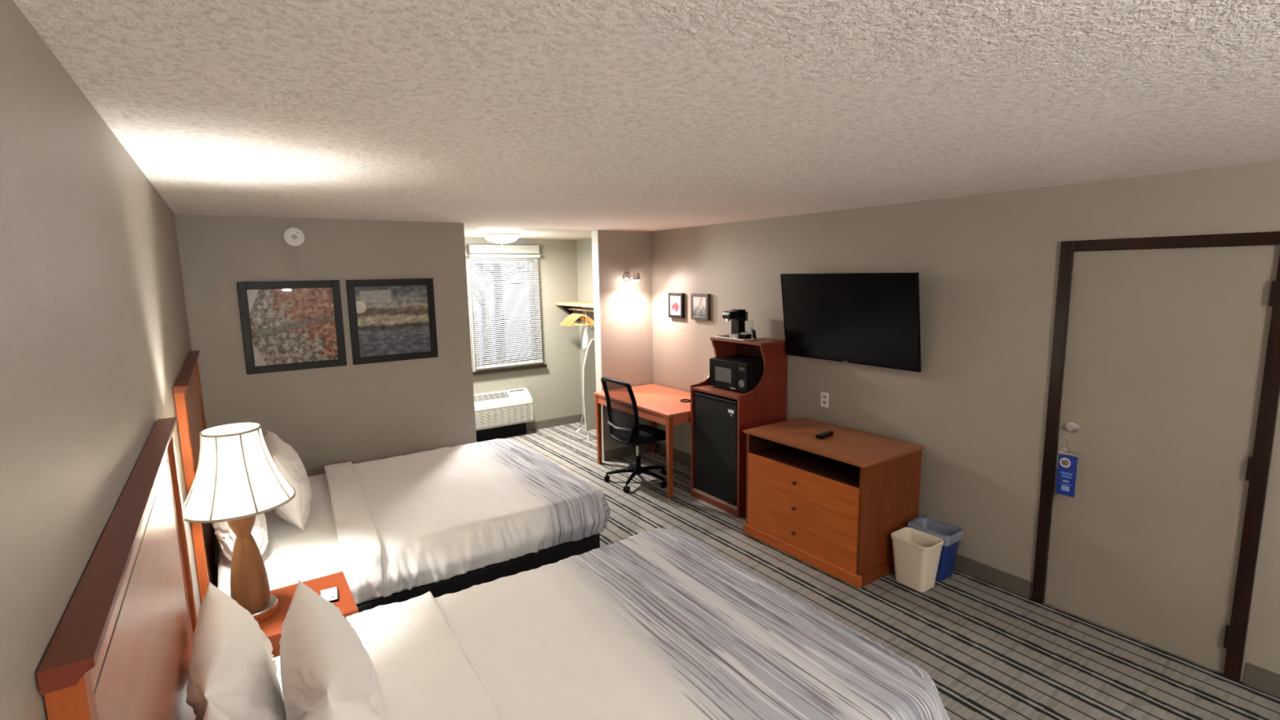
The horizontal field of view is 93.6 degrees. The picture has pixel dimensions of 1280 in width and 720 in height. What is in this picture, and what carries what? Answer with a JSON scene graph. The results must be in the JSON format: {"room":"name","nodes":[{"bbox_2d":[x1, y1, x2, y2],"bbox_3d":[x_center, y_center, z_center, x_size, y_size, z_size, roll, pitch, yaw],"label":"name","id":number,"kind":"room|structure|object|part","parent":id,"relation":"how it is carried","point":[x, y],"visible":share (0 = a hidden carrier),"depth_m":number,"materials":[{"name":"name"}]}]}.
{"room":"hotel room","nodes":[
{"label":"hotel room","id":0,"kind":"room"},
{"bbox_2d":[0,0,216,719],"bbox_3d":[-0.853,0.665,0.886,0.100,2.392,7.668,-7,10,-34],"label":"wall","id":1,"kind":"structure","parent":0,"point":[95,339],"depth_m":0.98,"materials":[{"name":"beige paint"}]},
{"bbox_2d":[36,417,197,719],"bbox_3d":[-1.093,0.853,1.413,0.049,1.175,1.534,-7,10,-34],"label":"headboard","id":2,"kind":"object","parent":1,"relation":"attached to","point":[121,648],"visible":1,"depth_m":1.15,"materials":[{"name":"brown wood"}]},
{"bbox_3d":[-1.104,0.869,1.407,0.021,1.147,1.490,-7,10,-34],"label":"panel","id":3,"kind":"part","parent":2,"relation":"part of","materials":[{"name":"brown wood"}]},
{"bbox_2d":[173,350,215,603],"bbox_3d":[-2.367,0.608,3.254,0.049,1.175,1.559,-7,10,-34],"label":"headboard","id":4,"kind":"object","parent":1,"relation":"attached to","point":[187,389],"visible":0.56,"depth_m":2.80,"materials":[{"name":"brown wood"}]},
{"bbox_3d":[-2.378,0.623,3.248,0.021,1.147,1.515,-7,10,-34],"label":"panel","id":5,"kind":"part","parent":4,"relation":"part of","materials":[{"name":"brown wood"}]},
{"bbox_2d":[215,549,218,587],"bbox_3d":[-0.811,1.786,1.118,0.012,0.105,7.556,-7,10,-34],"label":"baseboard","id":6,"kind":"structure","parent":1,"relation":"attached to","point":[217,550],"depth_m":3.89,"materials":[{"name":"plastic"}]},
{"bbox_2d":[173,213,476,549],"bbox_3d":[-2.277,0.150,4.596,1.988,2.392,0.120,-7,10,-34],"label":"wall","id":7,"kind":"structure","parent":0,"point":[356,414],"depth_m":4.49,"materials":[{"name":"beige paint"}]},
{"bbox_2d":[236,280,346,374],"bbox_3d":[-2.477,-0.244,4.312,0.632,0.636,0.029,-7,10,-34],"label":"framed picture","id":8,"kind":"object","parent":7,"relation":"attached to","point":[292,325],"visible":1,"depth_m":4.29,"materials":[{"name":"black"}]},
{"bbox_2d":[246,287,338,366],"bbox_3d":[-2.475,-0.244,4.310,0.528,0.532,0.008,-7,10,-34],"label":"print","id":9,"kind":"object","parent":8,"relation":"attached to","point":[286,326],"depth_m":4.30},
{"bbox_2d":[282,226,305,246],"bbox_3d":[-2.443,-0.870,4.247,0.138,0.138,0.038,-7,10,-34],"label":"smoke detector","id":10,"kind":"object","parent":7,"relation":"attached to","point":[291,236],"visible":1,"depth_m":4.23,"materials":[{"name":"white plastic"}]},
{"bbox_2d":[346,278,438,364],"bbox_3d":[-1.918,-0.309,4.690,0.632,0.636,0.029,-7,10,-34],"label":"framed picture","id":11,"kind":"object","parent":7,"relation":"attached to","point":[391,320],"visible":1,"depth_m":4.67,"materials":[{"name":"black"}]},
{"bbox_2d":[354,284,431,357],"bbox_3d":[-1.916,-0.309,4.688,0.528,0.532,0.008,-7,10,-34],"label":"print","id":12,"kind":"object","parent":11,"relation":"attached to","point":[391,321],"depth_m":4.68},
{"bbox_2d":[464,238,582,422],"bbox_3d":[-1.707,-0.262,7.346,2.339,2.392,0.100,-7,10,-34],"label":"wall","id":13,"kind":"structure","parent":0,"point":[554,389],"depth_m":7.68,"materials":[{"name":"grey paint"}]},
{"bbox_2d":[467,244,542,368],"bbox_3d":[-1.592,-0.648,7.240,0.880,1.447,0.071,-7,10,-34],"label":"window blind","id":14,"kind":"object","parent":13,"relation":"attached to","point":[473,249],"visible":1,"depth_m":7.22,"materials":[{"name":"grey plastic"}]},
{"bbox_3d":[-1.581,0.057,7.346,0.854,0.022,0.028,-7,10,-34],"label":"rail","id":15,"kind":"part","parent":14,"relation":"part of","materials":[{"name":"grey plastic"}]},
{"bbox_2d":[466,254,546,375],"bbox_3d":[-1.624,-0.564,7.320,0.960,1.405,0.130,-7,10,-34],"label":"window","id":16,"kind":"structure","parent":13,"relation":"attached to","point":[538,365],"depth_m":7.28,"materials":[{"name":"grey paint"}]},
{"bbox_3d":[-1.590,0.115,7.387,0.960,0.040,0.052,-7,10,-34],"label":"sill","id":17,"kind":"part","parent":16,"relation":"part of","materials":[{"name":"brown wood"}]},
{"bbox_2d":[526,413,582,431],"bbox_3d":[-1.651,0.875,7.468,2.107,0.105,0.012,-7,10,-34],"label":"baseboard","id":18,"kind":"structure","parent":13,"relation":"attached to","point":[544,424],"depth_m":7.82,"materials":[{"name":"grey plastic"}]},
{"bbox_2d":[598,230,653,451],"bbox_3d":[-0.159,-0.154,6.413,0.649,2.392,0.110,-7,10,-34],"label":"wall","id":19,"kind":"structure","parent":0,"point":[626,308],"depth_m":6.31,"materials":[{"name":"beige paint"}]},
{"bbox_2d":[591,230,604,461],"bbox_3d":[-0.432,-0.122,6.229,0.012,2.392,0.118,-7,10,-34],"label":"trim","id":20,"kind":"structure","parent":19,"relation":"attached to","point":[595,242],"depth_m":6.17,"materials":[{"name":"grey paint"}]},
{"bbox_2d":[604,442,651,461],"bbox_3d":[-0.109,0.985,6.524,0.637,0.105,0.012,-7,10,-34],"label":"baseboard","id":21,"kind":"structure","parent":19,"relation":"attached to","point":[617,453],"depth_m":6.48,"materials":[{"name":"brown plastic"}]},
{"bbox_2d":[622,272,640,282],"bbox_3d":[-0.076,-0.850,6.193,0.111,0.100,0.191,-7,10,-34],"label":"wall spotlight","id":22,"kind":"object","parent":19,"relation":"attached to","point":[627,277],"visible":1,"depth_m":6.23,"materials":[{"name":"silver metal"}]},
{"bbox_3d":[-0.129,-0.859,6.259,0.100,0.100,0.022,-7,10,-34],"label":"wall plate","id":23,"kind":"part","parent":22,"relation":"part of","materials":[{"name":"silver metal"}]},
{"bbox_2d":[13,0,1279,239],"bbox_3d":[0.230,-0.869,2.703,4.207,0.080,9.749,-7,10,-34],"label":"ceiling","id":24,"kind":"structure","parent":0,"point":[620,115],"depth_m":1.52,"materials":[{"name":"white paint"}]},
{"bbox_2d":[482,233,519,244],"bbox_3d":[-1.471,-1.280,6.396,0.388,0.112,0.388,-7,10,-34],"label":"ceiling light","id":25,"kind":"object","parent":24,"relation":"attached to","point":[501,238],"visible":1,"depth_m":6.27,"materials":[{"name":"white glass"}]},
{"bbox_2d":[502,422,1279,719],"bbox_3d":[0.274,1.562,3.058,4.207,0.050,9.749,-7,10,-34],"label":"floor","id":26,"kind":"structure","parent":0,"point":[989,651],"depth_m":3.26,"materials":[{"name":"carpet"}]},
{"bbox_2d":[271,656,284,700],"bbox_3d":[-0.248,1.382,2.100,1.988,0.600,1.503,-7,10,-34],"label":"bed","id":27,"kind":"object","parent":26,"relation":"on","point":[277,659],"visible":0.02,"depth_m":2.12,"materials":[{"name":"white fabric"}]},
{"bbox_2d":[203,699,235,719],"bbox_3d":[-0.779,1.018,1.199,0.229,0.386,0.663,-7,10,-34],"label":"pillow","id":28,"kind":"object","parent":27,"relation":"on","point":[212,713],"visible":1,"depth_m":1.38,"materials":[{"name":"white fabric"}]},
{"bbox_2d":[186,582,286,719],"bbox_3d":[-1.167,0.944,1.753,0.219,0.386,0.664,-7,10,-34],"label":"pillow","id":29,"kind":"object","parent":27,"relation":"on","point":[231,666],"visible":0.96,"depth_m":1.65,"materials":[{"name":"white fabric"}]},
{"bbox_2d":[279,579,386,719],"bbox_3d":[-0.889,0.942,1.736,0.242,0.394,0.660,-7,10,-34],"label":"pillow","id":30,"kind":"object","parent":27,"relation":"on","point":[327,673],"visible":1,"depth_m":1.60,"materials":[{"name":"white fabric"}]},
{"bbox_2d":[346,528,950,719],"bbox_3d":[-0.036,1.151,2.208,1.669,0.282,1.732,-7,10,-34],"label":"duvet","id":31,"kind":"object","parent":27,"relation":"on","point":[656,624],"visible":0.98,"depth_m":2.15,"materials":[{"name":"white fabric"}]},
{"bbox_2d":[257,571,358,657],"bbox_3d":[-1.465,1.331,2.533,0.529,0.620,0.396,-7,10,-34],"label":"nightstand","id":32,"kind":"object","parent":26,"relation":"on","point":[270,626],"visible":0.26,"depth_m":2.53,"materials":[{"name":"laminate"}]},
{"bbox_2d":[182,422,295,622],"bbox_3d":[-1.582,0.648,2.392,0.386,0.776,0.386,-7,10,-34],"label":"table lamp","id":33,"kind":"object","parent":32,"relation":"on","point":[237,480],"visible":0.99,"depth_m":2.30,"materials":[{"name":"white fabric"}]},
{"bbox_3d":[-1.589,0.272,2.337,0.200,0.009,0.200,-7,10,-34],"label":"shade trim","id":34,"kind":"part","parent":33,"relation":"part of","materials":[{"name":"beige fabric"}]},
{"bbox_3d":[-1.587,0.417,2.359,0.380,0.293,0.380,-7,10,-34],"label":"lamp shade","id":35,"kind":"part","parent":33,"relation":"part of","materials":[{"name":"fabric"}]},
{"bbox_3d":[-1.584,0.562,2.380,0.386,0.009,0.386,-7,10,-34],"label":"shade trim","id":36,"kind":"part","parent":33,"relation":"part of","materials":[{"name":"beige fabric"}]},
{"bbox_3d":[-1.576,0.997,2.443,0.176,0.006,0.176,-7,10,-34],"label":"plate","id":37,"kind":"part","parent":33,"relation":"part of","materials":[{"name":"silver metal"}]},
{"bbox_2d":[320,586,338,602],"bbox_3d":[-1.325,1.004,2.563,0.068,0.012,0.116,-5,9,-28],"label":"tent card","id":38,"kind":"object","parent":32,"relation":"on","point":[331,594],"visible":0.87,"depth_m":2.56,"materials":[{"name":"white paper"}]},
{"bbox_2d":[217,473,599,613],"bbox_3d":[-1.489,1.143,3.893,1.988,0.600,1.560,-7,10,-34],"label":"bed","id":39,"kind":"object","parent":26,"relation":"on","point":[292,553],"visible":0.15,"depth_m":3.23,"materials":[{"name":"black"}]},
{"bbox_2d":[211,512,269,560],"bbox_3d":[-2.003,0.763,2.997,0.236,0.412,0.622,-7,10,-34],"label":"pillow","id":40,"kind":"object","parent":39,"relation":"on","point":[226,538],"visible":0.16,"depth_m":2.82,"materials":[{"name":"white fabric"}]},
{"bbox_2d":[263,429,311,530],"bbox_3d":[-2.048,0.675,3.468,0.253,0.440,0.667,-7,10,-34],"label":"pillow","id":41,"kind":"object","parent":39,"relation":"on","point":[296,511],"visible":0.73,"depth_m":3.28,"materials":[{"name":"white fabric"}]},
{"bbox_2d":[324,438,610,604],"bbox_3d":[-1.246,0.908,4.016,1.609,0.280,1.794,-7,10,-34],"label":"duvet","id":42,"kind":"object","parent":39,"relation":"on","point":[407,522],"visible":1,"depth_m":3.55,"materials":[{"name":"white fabric"}]},
{"bbox_2d":[473,387,533,442],"bbox_3d":[-1.815,0.686,7.202,1.072,0.562,0.216,-7,10,-34],"label":"air conditioner","id":43,"kind":"object","parent":26,"relation":"on","point":[504,413],"visible":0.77,"depth_m":7.24,"materials":[{"name":"grey plastic"}]},
{"bbox_2d":[474,391,509,401],"bbox_3d":[-1.908,0.452,7.104,0.735,0.062,0.090,-7,10,-34],"label":"grille","id":44,"kind":"object","parent":43,"relation":"attached to","point":[495,396],"depth_m":7.20,"materials":[{"name":"grey plastic"}]},
{"bbox_3d":[-1.489,0.412,7.378,0.190,0.042,0.064,-7,10,-34],"label":"control panel","id":45,"kind":"part","parent":43,"relation":"part of","materials":[{"name":"white plastic"}]},
{"bbox_2d":[575,338,595,439],"bbox_3d":[-0.581,0.348,7.148,0.407,1.198,0.099,-7,10,-34],"label":"ironing board","id":46,"kind":"object","parent":26,"relation":"on","point":[588,367],"visible":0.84,"depth_m":7.08,"materials":[{"name":"grey paint"}]},
{"bbox_2d":[600,376,666,492],"bbox_3d":[-0.004,0.644,5.667,0.615,1.020,0.645,-7,10,-34],"label":"office chair","id":47,"kind":"object","parent":26,"relation":"on","point":[625,428],"visible":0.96,"depth_m":5.52,"materials":[{"name":"black plastic"}]},
{"bbox_3d":[-0.201,0.460,5.506,0.092,0.530,0.460,-7,10,-34],"label":"panel","id":48,"kind":"part","parent":47,"relation":"part of","materials":[{"name":"black fabric"}]},
{"bbox_3d":[-0.200,0.468,5.508,0.131,0.617,0.502,-7,10,-34],"label":"frame","id":49,"kind":"part","parent":47,"relation":"part of","materials":[{"name":"black plastic"}]},
{"bbox_3d":[-0.174,1.057,5.721,0.269,0.066,0.044,-1,8,3],"label":"leg","id":50,"kind":"part","parent":47,"relation":"part of","materials":[{"name":"black plastic"}]},
{"bbox_3d":[-0.058,1.034,5.864,0.044,0.066,0.269,-3,9,-15],"label":"leg","id":51,"kind":"part","parent":47,"relation":"part of","materials":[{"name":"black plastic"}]},
{"bbox_3d":[-0.072,1.078,5.567,0.044,0.066,0.269,2,9,20],"label":"leg","id":52,"kind":"part","parent":47,"relation":"part of","materials":[{"name":"black plastic"}]},
{"bbox_3d":[0.006,0.704,5.682,0.470,0.102,0.470,-7,10,-34],"label":"seat","id":53,"kind":"part","parent":47,"relation":"part of","materials":[{"name":"black fabric"}]},
{"bbox_3d":[0.107,1.068,5.616,0.269,0.066,0.044,6,11,38],"label":"leg","id":54,"kind":"part","parent":47,"relation":"part of","materials":[{"name":"black plastic"}]},
{"bbox_3d":[0.114,1.040,5.801,0.269,0.066,0.044,-7,10,-34],"label":"leg","id":55,"kind":"part","parent":47,"relation":"part of","materials":[{"name":"black plastic"}]},
{"bbox_3d":[0.102,0.773,5.543,0.030,0.026,0.232,-7,10,-34],"label":"height lever","id":56,"kind":"part","parent":47,"relation":"part of","materials":[{"name":"black plastic"}]},
{"bbox_2d":[594,383,690,498],"bbox_3d":[0.201,0.739,5.913,0.750,0.757,1.270,-7,10,-34],"label":"desk","id":57,"kind":"object","parent":26,"relation":"on","point":[657,403],"visible":0.71,"depth_m":5.57,"materials":[{"name":"brown wood"}]},
{"bbox_3d":[-0.424,0.718,6.217,0.050,0.732,0.050,-7,10,-34],"label":"leg","id":58,"kind":"part","parent":57,"relation":"part of","materials":[{"name":"brown wood"}]},
{"bbox_3d":[0.143,0.652,6.601,0.050,0.732,0.050,-7,10,-34],"label":"leg","id":59,"kind":"part","parent":57,"relation":"part of","materials":[{"name":"brown wood"}]},
{"bbox_3d":[0.259,0.850,5.230,0.050,0.732,0.050,-7,10,-34],"label":"leg","id":60,"kind":"part","parent":57,"relation":"part of","materials":[{"name":"brown wood"}]},
{"bbox_2d":[680,399,690,402],"bbox_3d":[0.431,0.382,5.664,0.104,0.012,0.104,-7,10,-34],"label":"cable loop","id":61,"kind":"object","parent":57,"relation":"on","point":[681,400],"visible":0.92,"depth_m":5.63,"materials":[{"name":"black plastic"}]},
{"bbox_2d":[690,337,787,517],"bbox_3d":[0.831,0.520,5.125,0.538,1.395,0.611,-7,10,-34],"label":"cabinet","id":62,"kind":"object","parent":26,"relation":"on","point":[766,404],"visible":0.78,"depth_m":4.90,"materials":[{"name":"brown wood"}]},
{"bbox_3d":[0.666,0.499,5.366,0.537,1.372,0.020,-7,10,-34],"label":"panel","id":63,"kind":"part","parent":62,"relation":"part of","materials":[{"name":"brown wood"}]},
{"bbox_2d":[694,391,737,505],"bbox_3d":[0.826,0.705,5.147,0.508,0.867,0.523,-7,10,-34],"label":"mini fridge","id":64,"kind":"object","parent":62,"relation":"on","point":[715,415],"visible":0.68,"depth_m":4.99,"materials":[{"name":"black plastic"}]},
{"bbox_3d":[0.612,0.320,4.947,0.007,0.019,0.483,-7,10,-34],"label":"door handle","id":65,"kind":"part","parent":64,"relation":"part of","materials":[{"name":"black plastic"}]},
{"bbox_2d":[692,384,746,399],"bbox_3d":[0.823,0.247,5.084,0.525,0.023,0.563,-7,10,-34],"label":"shelf","id":66,"kind":"object","parent":62,"relation":"attached to","point":[726,393],"depth_m":4.95,"materials":[{"name":"brown wood"}]},
{"bbox_2d":[709,354,763,392],"bbox_3d":[0.868,0.113,5.059,0.361,0.246,0.455,-7,10,-34],"label":"microwave","id":67,"kind":"object","parent":62,"relation":"on","point":[740,372],"visible":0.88,"depth_m":4.92,"materials":[{"name":"black plastic"}]},
{"bbox_3d":[0.692,0.119,5.015,0.013,0.234,0.330,-7,10,-34],"label":"door","id":68,"kind":"part","parent":67,"relation":"part of","materials":[{"name":"black plastic"}]},
{"bbox_3d":[0.822,0.144,4.827,0.013,0.234,0.122,-7,10,-34],"label":"control panel","id":69,"kind":"part","parent":67,"relation":"part of","materials":[{"name":"black plastic"}]},
{"bbox_2d":[714,334,765,341],"bbox_3d":[0.852,-0.194,5.133,0.260,0.013,0.372,-7,10,-34],"label":"serving tray","id":70,"kind":"object","parent":62,"relation":"on","point":[715,336],"visible":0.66,"depth_m":5.04,"materials":[{"name":"plastic"}]},
{"bbox_2d":[721,309,747,337],"bbox_3d":[0.813,-0.313,5.139,0.202,0.236,0.110,-5,9,-26],"label":"coffee maker","id":71,"kind":"object","parent":70,"relation":"on","point":[737,317],"visible":0.72,"depth_m":5.10,"materials":[{"name":"black plastic"}]},
{"bbox_3d":[0.891,-0.324,5.176,0.028,0.185,0.090,-5,9,-26],"label":"water tank","id":72,"kind":"part","parent":71,"relation":"part of","materials":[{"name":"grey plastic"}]},
{"bbox_2d":[733,333,737,338],"bbox_3d":[0.800,-0.195,5.023,0.050,0.037,0.050,-7,10,-34],"label":"pod","id":73,"kind":"object","parent":70,"relation":"on","point":[735,335],"visible":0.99,"depth_m":5.01,"materials":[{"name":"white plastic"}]},
{"bbox_2d":[738,331,751,339],"bbox_3d":[0.873,-0.204,4.999,0.070,0.058,0.080,-7,10,-34],"label":"holder","id":74,"kind":"object","parent":70,"relation":"on","point":[744,335],"visible":0.95,"depth_m":4.98,"materials":[{"name":"black plastic"}]},
{"bbox_2d":[744,320,753,336],"bbox_3d":[0.922,-0.259,5.087,0.077,0.140,0.077,-7,10,-34],"label":"cup stack","id":75,"kind":"object","parent":70,"relation":"on","point":[748,325],"visible":0.66,"depth_m":5.06,"materials":[{"name":"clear plastic"}]},
{"bbox_2d":[744,320,753,323],"bbox_3d":[0.922,-0.283,5.083,0.077,0.092,0.077,-7,10,-34],"label":"cup","id":76,"kind":"object","parent":75,"relation":"on","point":[746,322],"depth_m":5.06,"materials":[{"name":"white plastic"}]},
{"bbox_2d":[744,324,753,327],"bbox_3d":[0.922,-0.251,5.088,0.077,0.092,0.077,-7,10,-34],"label":"cup","id":77,"kind":"object","parent":75,"relation":"on","point":[745,326],"depth_m":5.05,"materials":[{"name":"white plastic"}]},
{"bbox_2d":[744,326,753,336],"bbox_3d":[0.923,-0.235,5.090,0.077,0.092,0.077,-7,10,-34],"label":"cup","id":78,"kind":"object","parent":75,"relation":"on","point":[748,329],"depth_m":5.06,"materials":[{"name":"white plastic"}]},
{"bbox_2d":[751,328,756,339],"bbox_3d":[0.948,-0.212,4.996,0.012,0.084,0.065,-3,9,-14],"label":"packet","id":79,"kind":"object","parent":70,"relation":"on","point":[753,331],"visible":1,"depth_m":4.99,"materials":[{"name":"black plastic"}]},
{"bbox_3d":[1.049,0.506,5.274,0.010,1.372,0.563,-7,10,-34],"label":"panel","id":80,"kind":"part","parent":62,"relation":"part of","materials":[{"name":"brown laminate"}]},
{"bbox_3d":[0.996,0.563,4.889,0.537,1.372,0.020,-7,10,-34],"label":"panel","id":81,"kind":"part","parent":62,"relation":"part of","materials":[{"name":"brown wood"}]},
{"bbox_2d":[742,417,925,588],"bbox_3d":[1.323,0.938,4.258,0.675,0.800,1.034,-7,10,-34],"label":"dresser","id":82,"kind":"object","parent":26,"relation":"on","point":[833,504],"visible":0.99,"depth_m":3.97,"materials":[{"name":"brown wood"}]},
{"bbox_3d":[1.059,0.895,4.662,0.630,0.779,0.020,-7,10,-34],"label":"panel","id":83,"kind":"part","parent":82,"relation":"part of","materials":[{"name":"brown wood"}]},
{"bbox_3d":[1.080,1.196,4.124,0.018,0.176,0.946,-7,10,-34],"label":"drawer","id":84,"kind":"part","parent":82,"relation":"part of","materials":[{"name":"brown wood"}]},
{"bbox_3d":[1.077,1.020,4.098,0.018,0.176,0.946,-7,10,-34],"label":"drawer","id":85,"kind":"part","parent":82,"relation":"part of","materials":[{"name":"brown wood"}]},
{"bbox_3d":[1.074,0.843,4.072,0.018,0.176,0.946,-7,10,-34],"label":"drawer","id":86,"kind":"part","parent":82,"relation":"part of","materials":[{"name":"brown wood"}]},
{"bbox_2d":[815,431,833,439],"bbox_3d":[1.304,0.524,4.235,0.178,0.022,0.048,-9,11,-42],"label":"remote control","id":87,"kind":"object","parent":82,"relation":"on","point":[824,434],"visible":1,"depth_m":4.21,"materials":[{"name":"black plastic"}]},
{"bbox_3d":[1.608,1.000,3.869,0.630,0.779,0.020,-7,10,-34],"label":"panel","id":88,"kind":"part","parent":82,"relation":"part of","materials":[{"name":"brown wood"}]},
{"bbox_2d":[890,527,943,591],"bbox_3d":[1.726,1.252,3.765,0.202,0.303,0.262,-7,10,-34],"label":"waste bin","id":89,"kind":"object","parent":26,"relation":"on","point":[916,553],"visible":1,"depth_m":3.71,"materials":[{"name":"beige plastic"}]},
{"bbox_2d":[907,516,962,580],"bbox_3d":[1.901,1.219,3.895,0.224,0.325,0.293,-7,10,-34],"label":"waste bin","id":90,"kind":"object","parent":26,"relation":"on","point":[950,535],"visible":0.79,"depth_m":3.82,"materials":[{"name":"blue plastic"}]},
{"bbox_2d":[576,160,1279,682],"bbox_3d":[1.973,0.162,3.986,0.100,2.392,9.649,-7,10,-34],"label":"wall","id":91,"kind":"structure","parent":0,"point":[987,264],"depth_m":3.78,"materials":[{"name":"beige paint"}]},
{"bbox_2d":[555,301,594,320],"bbox_3d":[-0.506,-0.545,7.135,0.338,0.249,1.538,-7,10,-34],"label":"closet shelf","id":92,"kind":"object","parent":91,"relation":"attached to","point":[567,306],"visible":0.44,"depth_m":7.48,"materials":[{"name":"brown wood"}]},
{"bbox_2d":[559,307,586,326],"bbox_3d":[-0.831,-0.540,7.550,0.364,0.232,0.025,-2,8,-4],"label":"hanger","id":93,"kind":"object","parent":92,"relation":"hanging from","point":[570,315],"visible":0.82,"depth_m":7.54,"materials":[{"name":"yellow wood"}]},
{"bbox_2d":[561,307,589,326],"bbox_3d":[-0.796,-0.533,7.500,0.364,0.232,0.027,-1,8,1],"label":"hanger","id":94,"kind":"object","parent":92,"relation":"hanging from","point":[571,316],"visible":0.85,"depth_m":7.50,"materials":[{"name":"yellow wood"}]},
{"bbox_2d":[564,307,592,327],"bbox_3d":[-0.763,-0.527,7.451,0.364,0.232,0.025,-1,8,-1],"label":"hanger","id":95,"kind":"object","parent":92,"relation":"hanging from","point":[574,316],"visible":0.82,"depth_m":7.45,"materials":[{"name":"yellow wood"}]},
{"bbox_2d":[566,309,593,327],"bbox_3d":[-0.729,-0.520,7.402,0.364,0.232,0.025,0,8,6],"label":"hanger","id":96,"kind":"object","parent":92,"relation":"hanging from","point":[575,317],"visible":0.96,"depth_m":7.40,"materials":[{"name":"yellow wood"}]},
{"bbox_3d":[-0.558,-0.585,7.139,0.024,0.023,1.290,-7,10,-34],"label":"rod","id":97,"kind":"part","parent":92,"relation":"part of","materials":[{"name":"silver metal"}]},
{"bbox_2d":[568,309,594,327],"bbox_3d":[-0.695,-0.514,7.353,0.364,0.232,0.027,-1,8,1],"label":"hanger","id":98,"kind":"object","parent":92,"relation":"hanging from","point":[581,315],"visible":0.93,"depth_m":7.35,"materials":[{"name":"yellow wood"}]},
{"bbox_2d":[582,312,590,350],"bbox_3d":[-0.660,-0.357,7.325,0.110,0.474,0.044,-7,10,-34],"label":"laundry bag","id":99,"kind":"object","parent":92,"relation":"hanging from","point":[586,340],"visible":0.96,"depth_m":7.32,"materials":[{"name":"white plastic"}]},
{"bbox_2d":[667,293,684,318],"bbox_3d":[0.369,-0.554,6.114,0.032,0.252,0.230,-7,10,-34],"label":"framed picture","id":100,"kind":"object","parent":91,"relation":"attached to","point":[676,300],"visible":1,"depth_m":6.09,"materials":[{"name":"black"}]},
{"bbox_2d":[670,295,679,315],"bbox_3d":[0.361,-0.553,6.109,0.008,0.192,0.170,-7,10,-34],"label":"print","id":101,"kind":"object","parent":100,"relation":"attached to","point":[674,300],"depth_m":6.11},
{"bbox_2d":[690,293,710,320],"bbox_3d":[0.583,-0.513,5.805,0.032,0.252,0.253,-7,10,-34],"label":"framed picture","id":102,"kind":"object","parent":91,"relation":"attached to","point":[700,303],"visible":1,"depth_m":5.78,"materials":[{"name":"grey"}]},
{"bbox_2d":[693,296,706,317],"bbox_3d":[0.576,-0.512,5.800,0.008,0.192,0.193,-7,10,-34],"label":"print","id":103,"kind":"object","parent":102,"relation":"attached to","point":[699,302],"depth_m":5.79},
{"bbox_2d":[820,391,829,408],"bbox_3d":[1.443,0.311,4.697,0.008,0.115,0.075,-7,10,-34],"label":"wall outlet","id":104,"kind":"object","parent":91,"relation":"attached to","point":[824,396],"visible":1,"depth_m":4.69,"materials":[{"name":"white plastic"}]},
{"bbox_2d":[780,272,920,372],"bbox_3d":[1.503,-0.303,4.374,0.150,0.652,1.151,-7,10,-34],"label":"television","id":105,"kind":"object","parent":91,"relation":"attached to","point":[873,319],"visible":1,"depth_m":4.27,"materials":[{"name":"black plastic"}]},
{"bbox_2d":[655,441,1279,697],"bbox_3d":[2.387,1.383,3.484,0.012,0.105,7.894,-7,10,-34],"label":"baseboard","id":106,"kind":"structure","parent":91,"relation":"attached to","point":[1266,681],"depth_m":3.67,"materials":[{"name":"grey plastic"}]},
{"bbox_2d":[1031,231,1279,682],"bbox_3d":[2.568,0.438,3.059,0.126,2.091,0.893,-7,10,-34],"label":"door","id":107,"kind":"structure","parent":91,"relation":"in","point":[1164,392],"depth_m":3.00,"materials":[{"name":"beige paint"}]},
{"bbox_3d":[2.368,0.527,3.378,0.006,0.170,0.040,-7,10,-34],"label":"lock plate","id":108,"kind":"part","parent":107,"relation":"part of","materials":[{"name":"silver metal"}]},
{"bbox_2d":[1055,453,1077,497],"bbox_3d":[2.343,0.636,3.305,0.002,0.224,0.090,-7,10,-34],"label":"door sign","id":109,"kind":"object","parent":107,"relation":"attached to","point":[1066,475],"visible":1,"depth_m":3.30,"materials":[{"name":"blue paper"}]},
{"bbox_3d":[2.344,0.707,3.314,0.001,0.030,0.038,-7,10,-34],"label":"printed panel","id":110,"kind":"part","parent":109,"relation":"part of","materials":[{"name":"blue"}]},
{"bbox_3d":[2.366,0.515,3.322,0.072,0.060,0.121,-7,10,-34],"label":"lever handle","id":111,"kind":"part","parent":107,"relation":"part of","materials":[{"name":"silver metal"}]},
{"label":"outside","id":112,"kind":"structure","parent":0,"visible":0},
{"bbox_2d":[476,314,532,361],"bbox_3d":[-11.613,-0.521,23.854,20.000,0.300,37.751,-7,10,-34],"label":"ground","id":113,"kind":"structure","parent":112,"point":[478,314],"depth_m":24.74,"materials":[{"name":"white"}]},
{"bbox_2d":[474,262,521,362],"bbox_3d":[-3.699,-3.179,13.578,2.945,7.642,2.488,-1,8,1],"label":"bare tree","id":114,"kind":"object","parent":113,"relation":"on","point":[517,262],"visible":0.03,"depth_m":13.86,"materials":[{"name":"grey plant"}]},
{"bbox_2d":[475,262,528,360],"bbox_3d":[-3.848,-3.649,16.959,2.828,7.606,2.909,4,10,32],"label":"bare tree","id":115,"kind":"object","parent":113,"relation":"on","point":[527,262],"visible":0.06,"depth_m":17.63,"materials":[{"name":"grey plant"}]}
]}

